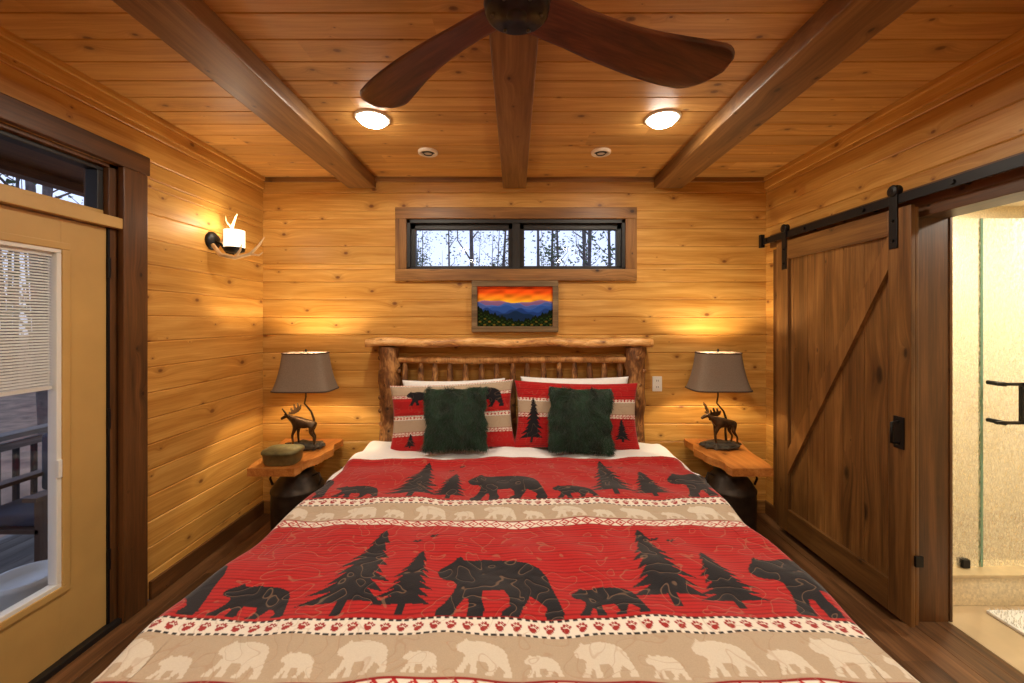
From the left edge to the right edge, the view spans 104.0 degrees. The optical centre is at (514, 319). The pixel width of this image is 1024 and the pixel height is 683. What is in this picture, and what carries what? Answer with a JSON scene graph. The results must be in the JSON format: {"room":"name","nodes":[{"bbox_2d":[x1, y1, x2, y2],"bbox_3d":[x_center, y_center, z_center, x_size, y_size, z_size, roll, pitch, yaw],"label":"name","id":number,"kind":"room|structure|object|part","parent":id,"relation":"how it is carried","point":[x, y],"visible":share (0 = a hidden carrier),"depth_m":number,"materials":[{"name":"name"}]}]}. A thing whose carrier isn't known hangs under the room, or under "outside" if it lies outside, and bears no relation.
{"room":"cabin bedroom","nodes":[
{"label":"cabin bedroom","id":0,"kind":"room"},
{"bbox_2d":[0,431,47,561],"bbox_3d":[-3.550,1.360,3.025,0.620,1.000,0.630,0,0,0],"label":"patio chair","id":1,"kind":"object","parent":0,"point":[28,514],"visible":0.29,"depth_m":2.79,"materials":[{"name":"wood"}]},
{"bbox_2d":[0,53,262,598],"bbox_3d":[-2.081,0.192,0.800,0.130,2.696,4.800,0,0,0],"label":"wall","id":2,"kind":"structure","parent":0,"point":[205,308],"depth_m":2.50,"materials":[{"name":"brown wood"}]},
{"bbox_2d":[0,122,122,682],"bbox_3d":[-2.068,0.380,1.535,0.155,2.320,1.010,0,0,0],"label":"door frame","id":3,"kind":"structure","parent":2,"relation":"in","point":[100,207],"depth_m":1.99,"materials":[{"name":"brown wood"}]},
{"bbox_2d":[0,205,110,682],"bbox_3d":[-2.042,0.527,1.536,0.058,1.965,0.922,0,0,0],"label":"door slab","id":4,"kind":"structure","parent":3,"relation":"attached to","point":[38,630],"depth_m":1.82,"materials":[{"name":"beige paint"}]},
{"bbox_2d":[0,245,61,477],"bbox_3d":[-2.037,0.193,1.519,0.041,1.015,0.528,0,0,0],"label":"mini blind","id":5,"kind":"object","parent":4,"relation":"attached to","point":[27,325],"visible":1,"depth_m":1.67,"materials":[{"name":"white plastic"}]},
{"bbox_3d":[-2.020,0.465,1.990,0.014,1.550,0.014,0,0,0],"label":"hinges","id":6,"kind":"part","parent":4,"relation":"part of","materials":[{"name":"black metal"}]},
{"bbox_2d":[0,92,149,622],"bbox_3d":[-1.999,0.330,1.508,0.034,2.420,1.335,0,0,0],"label":"trim","id":7,"kind":"structure","parent":2,"relation":"attached to","point":[134,167],"depth_m":2.06,"materials":[{"name":"brown wood"}]},
{"bbox_2d":[0,26,264,188],"bbox_3d":[-2.001,-1.091,0.800,0.030,0.090,4.800,0,0,0],"label":"trim","id":8,"kind":"structure","parent":2,"relation":"attached to","point":[13,46],"depth_m":1.97,"materials":[{"name":"brown wood"}]},
{"bbox_2d":[149,501,263,599],"bbox_3d":[-2.007,1.490,0.800,0.018,0.100,4.800,0,0,0],"label":"baseboard","id":9,"kind":"structure","parent":2,"relation":"attached to","point":[158,584],"depth_m":2.55,"materials":[{"name":"brown wood"}]},
{"bbox_2d":[205,214,264,259],"bbox_3d":[-1.835,-0.555,2.674,0.361,0.323,0.176,0,0,0],"label":"wall sconce","id":10,"kind":"object","parent":2,"relation":"attached to","point":[233,242],"visible":1,"depth_m":2.62,"materials":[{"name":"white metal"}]},
{"bbox_2d":[0,0,1023,176],"bbox_3d":[-0.004,-1.176,0.800,4.224,0.080,4.800,0,0,0],"label":"ceiling","id":11,"kind":"structure","parent":0,"point":[324,52],"depth_m":1.90,"materials":[{"name":"brown wood"}]},
{"bbox_2d":[112,0,375,187],"bbox_3d":[-1.220,-1.099,0.799,0.220,0.095,4.798,0,0,0],"label":"ceiling beam","id":12,"kind":"structure","parent":11,"relation":"attached to","point":[191,28],"depth_m":1.73,"materials":[{"name":"brown wood"}]},
{"bbox_2d":[354,109,390,128],"bbox_3d":[-0.800,-1.115,2.250,0.200,0.050,0.200,0,0,0],"label":"recessed light","id":13,"kind":"object","parent":11,"relation":"in","point":[370,118],"visible":1,"depth_m":2.21,"materials":[{"name":"beige glass"}]},
{"bbox_2d":[418,147,437,156],"bbox_3d":[-0.587,-1.129,2.700,0.136,0.021,0.135,0,0,0],"label":"sprinkler","id":14,"kind":"object","parent":11,"relation":"in","point":[425,152],"visible":1,"depth_m":2.68,"materials":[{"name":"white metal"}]},
{"bbox_2d":[489,30,537,187],"bbox_3d":[-0.004,-1.099,0.799,0.184,0.095,4.798,0,0,0],"label":"ceiling beam","id":15,"kind":"structure","parent":11,"relation":"attached to","point":[513,57],"depth_m":1.89,"materials":[{"name":"brown wood"}]},
{"bbox_2d":[360,0,734,107],"bbox_3d":[0.072,-0.965,0.980,1.327,0.299,1.358,0,0,0],"label":"ceiling fan","id":16,"kind":"object","parent":11,"relation":"hanging from","point":[666,59],"depth_m":1.27,"materials":[{"name":"brown wood"}]},
{"bbox_2d":[591,147,610,156],"bbox_3d":[0.580,-1.129,2.700,0.136,0.021,0.135,0,0,0],"label":"recessed light","id":17,"kind":"object","parent":11,"relation":"in","point":[598,152],"visible":1,"depth_m":2.68,"materials":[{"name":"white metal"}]},
{"bbox_2d":[644,109,681,128],"bbox_3d":[0.830,-1.115,2.250,0.200,0.050,0.200,0,0,0],"label":"recessed light","id":18,"kind":"object","parent":11,"relation":"in","point":[664,118],"visible":1,"depth_m":2.21,"materials":[{"name":"beige glass"}]},
{"bbox_2d":[654,0,919,187],"bbox_3d":[1.223,-1.099,0.799,0.225,0.095,4.798,0,0,0],"label":"ceiling beam","id":19,"kind":"structure","parent":11,"relation":"attached to","point":[838,28],"depth_m":1.73,"materials":[{"name":"brown wood"}]},
{"bbox_2d":[45,513,1023,682],"bbox_3d":[1.292,1.569,0.800,6.616,0.063,4.800,0,0,0],"label":"floor","id":20,"kind":"structure","parent":0,"point":[931,652],"depth_m":2.02,"materials":[{"name":"brown wood"}]},
{"bbox_2d":[247,439,342,530],"bbox_3d":[-1.573,1.240,2.850,0.494,0.600,0.640,0,0,0],"label":"nightstand","id":21,"kind":"object","parent":20,"relation":"on","point":[296,482],"visible":0.64,"depth_m":2.72,"materials":[{"name":"brown wood"}]},
{"bbox_2d":[261,444,304,465],"bbox_3d":[-1.530,0.888,2.640,0.236,0.100,0.192,0,0,0],"label":"tin box","id":22,"kind":"object","parent":21,"relation":"on","point":[280,454],"visible":1,"depth_m":2.57,"materials":[{"name":"metal"}]},
{"bbox_2d":[270,349,338,450],"bbox_3d":[-1.550,0.580,2.948,0.435,0.731,0.308,0,0,0],"label":"table lamp","id":23,"kind":"object","parent":21,"relation":"on","point":[305,371],"visible":0.95,"depth_m":2.87,"materials":[{"name":"fabric"}]},
{"bbox_3d":[-1.550,0.379,2.965,0.434,0.279,0.273,0,0,0],"label":"lampshade","id":24,"kind":"part","parent":23,"relation":"part of","materials":[{"name":"fabric"}]},
{"bbox_2d":[324,337,706,485],"bbox_3d":[-0.007,0.839,2.042,2.236,1.410,2.285,0,0,0],"label":"bed","id":25,"kind":"object","parent":20,"relation":"on","point":[390,364],"visible":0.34,"depth_m":3.01,"materials":[{"name":"brown wood"}]},
{"bbox_2d":[390,379,514,450],"bbox_3d":[-0.450,0.690,2.875,0.920,0.510,0.201,0,0,0],"label":"pillow sham","id":26,"kind":"object","parent":25,"relation":"on","point":[408,428],"visible":0.5,"depth_m":2.83,"materials":[{"name":"fabric"}]},
{"bbox_2d":[402,378,504,385],"bbox_3d":[-0.460,0.675,3.000,0.789,0.472,0.183,0,0,0],"label":"bed pillow","id":27,"kind":"object","parent":25,"relation":"on","point":[405,382],"depth_m":3.00,"materials":[{"name":"white fabric"}]},
{"bbox_2d":[420,385,489,453],"bbox_3d":[-0.409,0.681,2.741,0.483,0.470,0.263,0,0,0],"label":"fur pillow","id":28,"kind":"object","parent":25,"relation":"on","point":[455,419],"visible":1,"depth_m":2.67,"materials":[{"name":"green fur"}]},
{"bbox_2d":[91,456,919,682],"bbox_3d":[-0.016,1.093,1.716,2.198,0.457,1.728,0,0,0],"label":"quilt","id":29,"kind":"object","parent":25,"relation":"on","point":[492,569],"visible":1,"depth_m":1.31,"materials":[{"name":"fabric"}]},
{"bbox_3d":[-0.043,0.839,3.080,2.165,1.410,0.210,0,0,0],"label":"log headboard","id":30,"kind":"part","parent":25,"relation":"part of","materials":[{"name":"brown wood"}]},
{"bbox_2d":[520,376,628,383],"bbox_3d":[0.450,0.665,3.000,0.820,0.477,0.182,0,0,0],"label":"bed pillow","id":31,"kind":"object","parent":25,"relation":"on","point":[614,380],"depth_m":3.00,"materials":[{"name":"white fabric"}]},
{"bbox_2d":[514,380,639,449],"bbox_3d":[0.440,0.685,2.875,0.911,0.480,0.200,0,0,0],"label":"pillow sham","id":32,"kind":"object","parent":25,"relation":"on","point":[532,431],"visible":0.44,"depth_m":2.83,"materials":[{"name":"fabric"}]},
{"bbox_2d":[546,385,616,456],"bbox_3d":[0.452,0.682,2.734,0.483,0.478,0.253,0,0,4],"label":"fur pillow","id":33,"kind":"object","parent":25,"relation":"on","point":[580,421],"visible":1,"depth_m":2.66,"materials":[{"name":"green fur"}]},
{"bbox_2d":[684,439,772,530],"bbox_3d":[1.533,1.240,2.850,0.454,0.600,0.640,0,0,0],"label":"nightstand","id":34,"kind":"object","parent":20,"relation":"on","point":[731,470],"visible":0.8,"depth_m":2.72,"materials":[{"name":"brown wood"}]},
{"bbox_2d":[685,349,752,450],"bbox_3d":[1.515,0.580,2.968,0.435,0.731,0.308,0,0,0],"label":"table lamp","id":35,"kind":"object","parent":34,"relation":"on","point":[717,371],"visible":1,"depth_m":2.89,"materials":[{"name":"fabric"}]},
{"bbox_3d":[1.515,0.379,2.985,0.434,0.279,0.273,0,0,0],"label":"lampshade","id":36,"kind":"part","parent":35,"relation":"part of","materials":[{"name":"fabric"}]},
{"bbox_2d":[953,218,1023,605],"bbox_3d":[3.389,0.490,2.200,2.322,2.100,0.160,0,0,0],"label":"walk-in shower","id":37,"kind":"object","parent":20,"relation":"on","point":[980,582],"visible":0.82,"depth_m":2.21,"materials":[{"name":"beige tile"}]},
{"bbox_2d":[986,608,1023,635],"bbox_3d":[2.863,1.521,1.827,0.794,0.030,0.564,0,0,0],"label":"bath mat","id":38,"kind":"object","parent":20,"relation":"on","point":[1014,619],"visible":1,"depth_m":2.04,"materials":[{"name":"beige fabric"}]},
{"bbox_2d":[262,182,1023,512],"bbox_3d":[1.242,0.192,3.270,6.716,2.696,0.140,0,0,0],"label":"wall","id":39,"kind":"structure","parent":0,"point":[329,283],"depth_m":3.20,"materials":[{"name":"brown wood"}]},
{"bbox_2d":[263,500,764,512],"bbox_3d":[-0.004,1.490,3.191,4.024,0.100,0.018,0,0,0],"label":"baseboard","id":40,"kind":"structure","parent":39,"relation":"attached to","point":[760,503],"depth_m":3.18,"materials":[{"name":"brown wood"}]},
{"bbox_2d":[264,177,764,181],"bbox_3d":[-0.004,-1.119,3.190,4.024,0.035,0.020,0,0,0],"label":"trim","id":41,"kind":"structure","parent":39,"relation":"attached to","point":[267,179],"depth_m":3.18,"materials":[{"name":"brown wood"}]},
{"bbox_2d":[472,281,557,331],"bbox_3d":[0.000,-0.107,3.179,0.688,0.407,0.039,0,0,0],"label":"framed landscape picture","id":42,"kind":"object","parent":39,"relation":"attached to","point":[497,306],"visible":1,"depth_m":3.19,"materials":[{"name":"wood"},{"name":"printed canvas"}]},
{"bbox_2d":[477,287,552,325],"bbox_3d":[0.000,-0.107,3.187,0.598,0.317,0.001,0,0,0],"label":"print","id":43,"kind":"object","parent":42,"relation":"attached to","point":[496,306],"depth_m":3.19},
{"bbox_2d":[395,207,636,280],"bbox_3d":[0.008,-0.604,3.235,1.920,0.584,0.130,0,0,0],"label":"window","id":44,"kind":"structure","parent":39,"relation":"in","point":[408,220],"depth_m":3.17,"materials":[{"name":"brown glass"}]},
{"bbox_2d":[652,376,661,390],"bbox_3d":[1.136,0.510,3.194,0.076,0.120,0.012,0,0,0],"label":"wall outlet","id":45,"kind":"object","parent":39,"relation":"attached to","point":[656,380],"visible":1,"depth_m":3.19,"materials":[{"name":"white plastic"}]},
{"bbox_2d":[766,55,1023,504],"bbox_3d":[2.108,0.192,0.800,0.200,2.696,4.800,0,0,0],"label":"wall","id":46,"kind":"structure","parent":0,"point":[980,122],"depth_m":2.08,"materials":[{"name":"brown wood"}]},
{"bbox_2d":[765,500,776,521],"bbox_3d":[1.999,1.490,2.690,0.018,0.100,1.020,0,0,0],"label":"baseboard","id":47,"kind":"structure","parent":46,"relation":"attached to","point":[770,510],"depth_m":3.12,"materials":[{"name":"brown wood"}]},
{"bbox_2d":[773,249,776,508],"bbox_3d":[1.998,0.450,3.030,0.020,1.980,0.100,0,0,0],"label":"trim","id":48,"kind":"structure","parent":46,"relation":"attached to","point":[775,250],"depth_m":3.05,"materials":[{"name":"brown wood"}]},
{"bbox_2d":[777,204,918,627],"bbox_3d":[1.935,0.465,2.433,0.040,2.050,0.995,0,0,0],"label":"sliding barn door","id":49,"kind":"structure","parent":46,"relation":"in","point":[848,302],"depth_m":2.28,"materials":[{"name":"brown wood"}]},
{"bbox_2d":[759,153,1023,567],"bbox_3d":[1.934,0.255,1.935,0.132,1.870,2.370,0,0,0],"label":"sliding track hardware","id":50,"kind":"object","parent":46,"relation":"attached to","point":[894,192],"visible":1,"depth_m":2.00,"materials":[{"name":"black metal"}]},
{"bbox_2d":[764,28,1023,188],"bbox_3d":[1.993,-1.091,0.800,0.030,0.090,4.800,0,0,0],"label":"trim","id":51,"kind":"structure","parent":46,"relation":"attached to","point":[1010,48],"depth_m":1.99,"materials":[{"name":"brown wood"}]},
{"bbox_2d":[770,151,1023,247],"bbox_3d":[1.998,-0.610,1.935,0.020,0.100,2.370,0,0,0],"label":"trim","id":52,"kind":"structure","parent":46,"relation":"attached to","point":[1016,173],"depth_m":1.86,"materials":[{"name":"brown wood"}]},
{"bbox_2d":[918,177,1023,621],"bbox_3d":[2.106,0.490,1.500,0.245,2.100,1.300,0,0,0],"label":"trim","id":53,"kind":"structure","parent":46,"relation":"attached to","point":[935,218],"depth_m":2.04,"materials":[{"name":"brown wood"}]},
{"bbox_2d":[1002,200,1023,205],"bbox_3d":[3.404,-0.950,1.700,2.392,0.080,3.000,0,0,0],"label":"ceiling","id":54,"kind":"structure","parent":0,"point":[1020,203],"depth_m":3.15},
{"label":"outside","id":55,"kind":"structure","parent":0,"visible":0},
{"bbox_2d":[0,336,44,537],"bbox_3d":[0.000,1.878,17.500,90.000,1.824,85.000,0,0,0],"label":"ground","id":56,"kind":"structure","parent":55,"point":[18,411],"depth_m":9.26,"materials":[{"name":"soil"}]},
{"bbox_2d":[0,139,83,196],"bbox_3d":[-3.323,0.250,2.000,2.354,3.380,8.000,0,0,0],"label":"porch roof","id":57,"kind":"object","parent":56,"relation":"on","point":[16,161],"visible":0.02,"depth_m":3.49,"materials":[{"name":"brown wood"}]},
{"bbox_2d":[0,534,148,599],"bbox_3d":[-3.273,1.880,2.000,2.254,0.040,8.000,0,0,0],"label":"porch deck","id":58,"kind":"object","parent":56,"relation":"on","point":[16,550],"depth_m":3.21,"materials":[{"name":"grey wood"}]},
{"bbox_2d":[0,423,47,505],"bbox_3d":[-4.330,1.375,2.000,0.140,0.810,8.000,0,0,0],"label":"porch railing","id":59,"kind":"object","parent":58,"relation":"on","point":[33,441],"depth_m":3.49,"materials":[{"name":"wood"}]},
{"bbox_2d":[0,560,47,611],"bbox_3d":[-3.000,1.710,2.450,0.320,0.300,0.318,0,0,0],"label":"planter pot","id":60,"kind":"object","parent":58,"relation":"on","point":[18,583],"visible":0.54,"depth_m":2.43,"materials":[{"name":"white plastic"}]},
{"bbox_2d":[0,174,614,433],"bbox_3d":[-6.581,-4.630,16.161,61.859,14.958,56.417,0,0,0],"label":"forest trees","id":61,"kind":"object","parent":56,"relation":"on","point":[41,396],"visible":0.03,"depth_m":15.51,"materials":[{"name":"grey plant"}]}
]}

